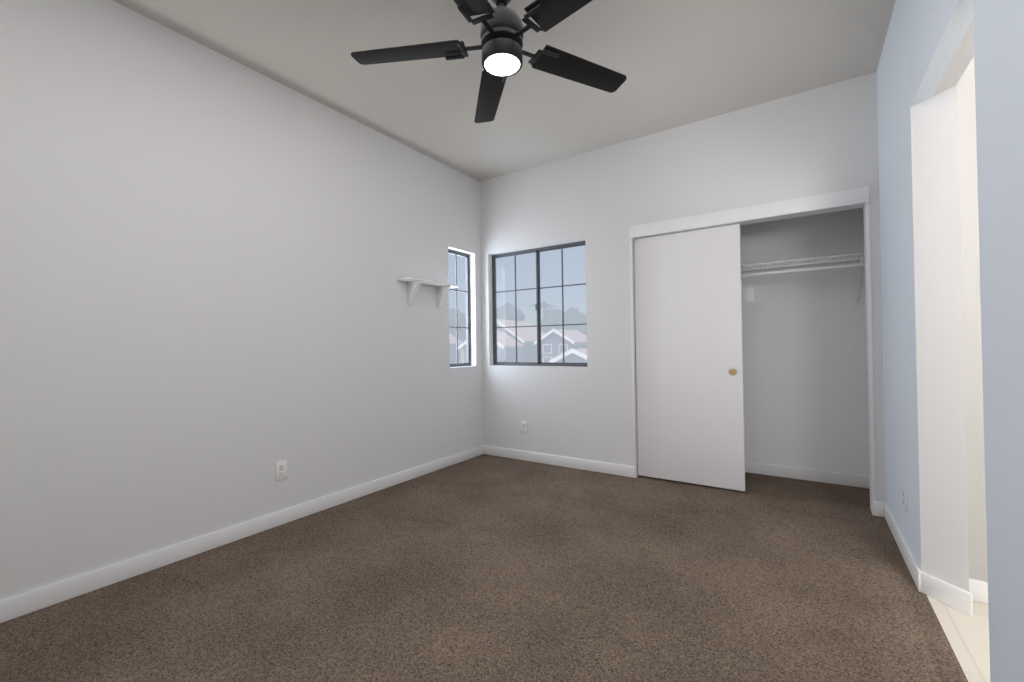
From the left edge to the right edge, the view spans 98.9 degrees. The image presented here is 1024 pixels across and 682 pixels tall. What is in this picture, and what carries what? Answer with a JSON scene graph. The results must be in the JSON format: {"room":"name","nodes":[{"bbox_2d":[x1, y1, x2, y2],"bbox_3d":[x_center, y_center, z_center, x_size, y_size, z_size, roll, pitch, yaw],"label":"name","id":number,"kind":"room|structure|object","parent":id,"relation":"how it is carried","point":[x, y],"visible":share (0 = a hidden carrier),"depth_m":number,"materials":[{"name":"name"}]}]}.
{"room":"empty bedroom","nodes":[
{"label":"empty bedroom","id":0,"kind":"room"},
{"bbox_2d":[0,0,482,600],"bbox_3d":[-1.396,-0.241,2.882,0.120,2.740,3.987,-1,-1,34],"label":"wall","id":1,"kind":"structure","parent":0,"point":[208,314],"depth_m":2.32,"materials":[{"name":"white paint"}]},
{"bbox_2d":[0,445,483,622],"bbox_3d":[-1.320,1.084,2.830,0.017,0.088,3.747,-1,-1,34],"label":"baseboard","id":2,"kind":"structure","parent":1,"relation":"attached to","point":[19,605],"depth_m":2.29,"materials":[{"name":"white paint"}]},
{"bbox_2d":[275,459,286,480],"bbox_3d":[-1.420,0.795,2.697,0.009,0.115,0.070,-1,-1,34],"label":"electrical outlet","id":3,"kind":"object","parent":1,"relation":"attached to","point":[281,469],"visible":1,"depth_m":2.69,"materials":[{"name":"white plastic"}]},
{"bbox_2d":[397,277,458,308],"bbox_3d":[-0.688,-0.394,3.704,0.149,0.211,0.600,-1,-1,34],"label":"shelf","id":4,"kind":"object","parent":1,"relation":"attached to","point":[414,284],"visible":1,"depth_m":3.61,"materials":[{"name":"white paint"}]},
{"bbox_2d":[448,249,470,366],"bbox_3d":[-0.540,-0.308,4.213,0.040,1.110,0.390,-1,-1,34],"label":"window","id":5,"kind":"structure","parent":1,"relation":"in","point":[468,322],"depth_m":4.34,"materials":[{"name":"grey metal"}]},
{"bbox_2d":[0,454,967,681],"bbox_3d":[0.089,1.162,2.263,3.228,0.120,4.607,-1,-1,34],"label":"floor","id":6,"kind":"structure","parent":0,"point":[485,568],"depth_m":1.88,"materials":[{"name":"brown carpet"}]},
{"bbox_2d":[113,0,895,181],"bbox_3d":[0.582,-1.709,1.939,4.508,0.120,4.607,-1,-1,34],"label":"ceiling","id":7,"kind":"structure","parent":0,"point":[677,63],"depth_m":2.57,"materials":[{"name":"grey paint"}]},
{"bbox_2d":[351,0,626,122],"bbox_3d":[-0.043,-1.435,1.929,1.343,0.410,1.336,-1,-1,34],"label":"ceiling fan","id":8,"kind":"object","parent":7,"relation":"hanging from","point":[502,29],"visible":1,"depth_m":1.98,"materials":[{"name":"black metal"}]},
{"bbox_2d":[448,246,586,363],"bbox_3d":[0.709,-17.088,31.706,80.001,43.000,0.020,-1,-1,-1],"label":"haze","id":9,"kind":"structure","parent":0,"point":[531,341],"depth_m":31.55,"materials":[{"name":"clear glass"}]},
{"bbox_2d":[480,72,885,514],"bbox_3d":[1.015,-0.266,3.599,3.098,2.740,0.120,-1,-1,34],"label":"wall","id":10,"kind":"structure","parent":0,"point":[816,141],"depth_m":3.58,"materials":[{"name":"white paint"}]},
{"bbox_2d":[520,421,526,432],"bbox_3d":[0.110,0.810,4.123,0.070,0.115,0.009,-1,-1,34],"label":"electrical outlet","id":11,"kind":"object","parent":10,"relation":"attached to","point":[523,426],"visible":1,"depth_m":4.12,"materials":[{"name":"white plastic"}]},
{"bbox_2d":[492,241,586,366],"bbox_3d":[0.250,-0.320,4.136,1.050,1.110,0.044,-1,-1,34],"label":"window","id":12,"kind":"structure","parent":10,"relation":"in","point":[538,273],"depth_m":4.14,"materials":[{"name":"grey metal"}]},
{"bbox_2d":[484,445,635,477],"bbox_3d":[0.365,1.073,3.950,1.519,0.088,0.013,-1,-1,34],"label":"baseboard","id":13,"kind":"structure","parent":10,"relation":"attached to","point":[609,468],"depth_m":3.88,"materials":[{"name":"white paint"}]},
{"bbox_2d":[634,224,744,490],"bbox_3d":[1.349,0.122,3.381,0.771,1.922,0.088,-1,-1,34],"label":"closet door","id":14,"kind":"structure","parent":10,"relation":"in","point":[689,360],"depth_m":3.33,"materials":[{"name":"white paint"}]},
{"bbox_2d":[629,186,875,509],"bbox_3d":[1.598,0.072,3.126,1.521,2.037,0.019,-1,-1,34],"label":"trim","id":15,"kind":"structure","parent":10,"relation":"attached to","point":[854,196],"depth_m":2.97,"materials":[{"name":"white paint"}]},
{"bbox_2d":[740,208,868,475],"bbox_3d":[1.829,-0.276,3.801,1.968,2.740,0.120,-1,-1,34],"label":"wall","id":16,"kind":"structure","parent":0,"point":[805,371],"depth_m":3.42,"materials":[{"name":"white paint"}]},
{"bbox_2d":[741,252,864,304],"bbox_3d":[1.755,-0.422,3.585,1.844,0.340,0.318,-1,-1,34],"label":"closet shelf","id":17,"kind":"object","parent":16,"relation":"attached to","point":[750,293],"visible":0.42,"depth_m":3.23,"materials":[{"name":"white metal"}]},
{"bbox_2d":[745,462,869,488],"bbox_3d":[1.726,1.049,3.495,1.848,0.088,0.500,-1,-1,34],"label":"baseboard","id":18,"kind":"structure","parent":16,"relation":"attached to","point":[861,481],"depth_m":3.39,"materials":[{"name":"white paint"}]},
{"bbox_2d":[877,0,1023,681],"bbox_3d":[1.453,-0.297,1.355,0.120,2.740,4.607,-1,-1,34],"label":"wall","id":19,"kind":"structure","parent":0,"point":[931,49],"depth_m":1.75,"materials":[{"name":"white paint"}]},
{"bbox_2d":[903,484,907,511],"bbox_3d":[1.925,0.768,2.147,0.009,0.115,0.070,-1,-1,34],"label":"electrical outlet","id":20,"kind":"object","parent":19,"relation":"attached to","point":[905,498],"visible":1,"depth_m":2.13,"materials":[{"name":"white plastic"}]},
{"bbox_2d":[876,501,943,602],"bbox_3d":[1.981,1.031,2.227,0.060,0.088,1.087,-1,-1,34],"label":"baseboard","id":21,"kind":"structure","parent":19,"relation":"attached to","point":[927,584],"depth_m":1.98,"materials":[{"name":"white paint"}]},
{"bbox_2d":[927,595,989,681],"bbox_3d":[1.964,1.122,1.013,1.280,0.120,4.607,-1,-1,34],"label":"floor","id":22,"kind":"structure","parent":0,"point":[967,636],"depth_m":1.59,"materials":[{"name":"beige tile"}]},
{"bbox_2d":[957,56,987,581],"bbox_3d":[2.376,-0.307,1.577,1.170,2.740,0.120,-1,-1,34],"label":"wall","id":23,"kind":"structure","parent":0,"point":[972,342],"depth_m":1.82,"materials":[{"name":"white paint"}]},
{"bbox_2d":[969,578,987,603],"bbox_3d":[2.306,1.019,1.540,1.020,0.088,0.017,-1,-1,34],"label":"baseboard","id":24,"kind":"structure","parent":23,"relation":"attached to","point":[978,589],"depth_m":1.78,"materials":[{"name":"white paint"}]},
{"label":"outside","id":25,"kind":"structure","parent":0,"visible":0},
{"bbox_3d":[28.204,5.332,137.134,420.000,0.300,380.000,-1,-1,34],"label":"ground","id":26,"kind":"structure","parent":25,"visible":0},
{"bbox_2d":[449,334,462,363],"bbox_3d":[-16.134,1.024,78.055,10.700,8.260,13.210,-1,-1,19],"label":"house","id":27,"kind":"structure","parent":26,"relation":"on","point":[453,350],"depth_m":79.66,"materials":[{"name":"grey"}]},
{"bbox_2d":[449,308,465,348],"bbox_3d":[-12.952,-0.759,93.107,9.039,12.065,10.426,-1,-1,34],"label":"tree","id":28,"kind":"object","parent":26,"relation":"on","point":[461,318],"depth_m":89.61,"materials":[{"name":"grey plant"}]},
{"bbox_2d":[458,331,523,362],"bbox_3d":[-2.832,1.610,61.599,7.200,6.360,6.210,-1,-1,28],"label":"house","id":29,"kind":"structure","parent":26,"relation":"on","point":[498,350],"depth_m":60.19,"materials":[{"name":"grey"}]},
{"bbox_2d":[496,302,524,321],"bbox_3d":[-0.871,-1.483,92.786,9.488,13.170,9.046,-1,-1,34],"label":"tree","id":30,"kind":"object","parent":26,"relation":"on","point":[503,314],"depth_m":88.59,"materials":[{"name":"grey plant"}]},
{"bbox_2d":[497,319,544,361],"bbox_3d":[0.390,0.635,77.218,10.400,8.560,13.210,-1,-1,28],"label":"house","id":31,"kind":"structure","parent":26,"relation":"on","point":[521,348],"depth_m":72.16,"materials":[{"name":"grey"}]},
{"bbox_2d":[532,301,557,331],"bbox_3d":[6.330,-1.528,87.499,5.625,12.955,5.731,-1,-1,34],"label":"palm","id":32,"kind":"object","parent":26,"relation":"on","point":[544,310],"depth_m":87.24,"materials":[{"name":"grey"}]},
{"bbox_2d":[534,328,586,362],"bbox_3d":[8.910,1.405,71.562,6.800,6.660,10.210,-1,-1,30],"label":"house","id":33,"kind":"structure","parent":26,"relation":"on","point":[557,341],"depth_m":67.97,"materials":[{"name":"grey"}]},
{"bbox_2d":[541,307,579,333],"bbox_3d":[10.967,-1.427,102.377,11.187,12.938,11.112,-1,-1,34],"label":"tree","id":34,"kind":"object","parent":26,"relation":"on","point":[547,327],"depth_m":99.77,"materials":[{"name":"grey plant"}]},
{"bbox_2d":[549,348,586,362],"bbox_3d":[8.775,2.651,50.388,5.800,3.710,8.210,-1,-1,34],"label":"house","id":35,"kind":"structure","parent":26,"relation":"on","point":[573,359],"depth_m":47.51,"materials":[{"name":"grey"}]},
{"bbox_2d":[554,313,586,334],"bbox_3d":[13.459,-0.579,91.412,8.691,10.934,8.926,-1,-1,34],"label":"tree","id":36,"kind":"object","parent":26,"relation":"on","point":[581,327],"depth_m":88.42,"materials":[{"name":"grey plant"}]}
]}

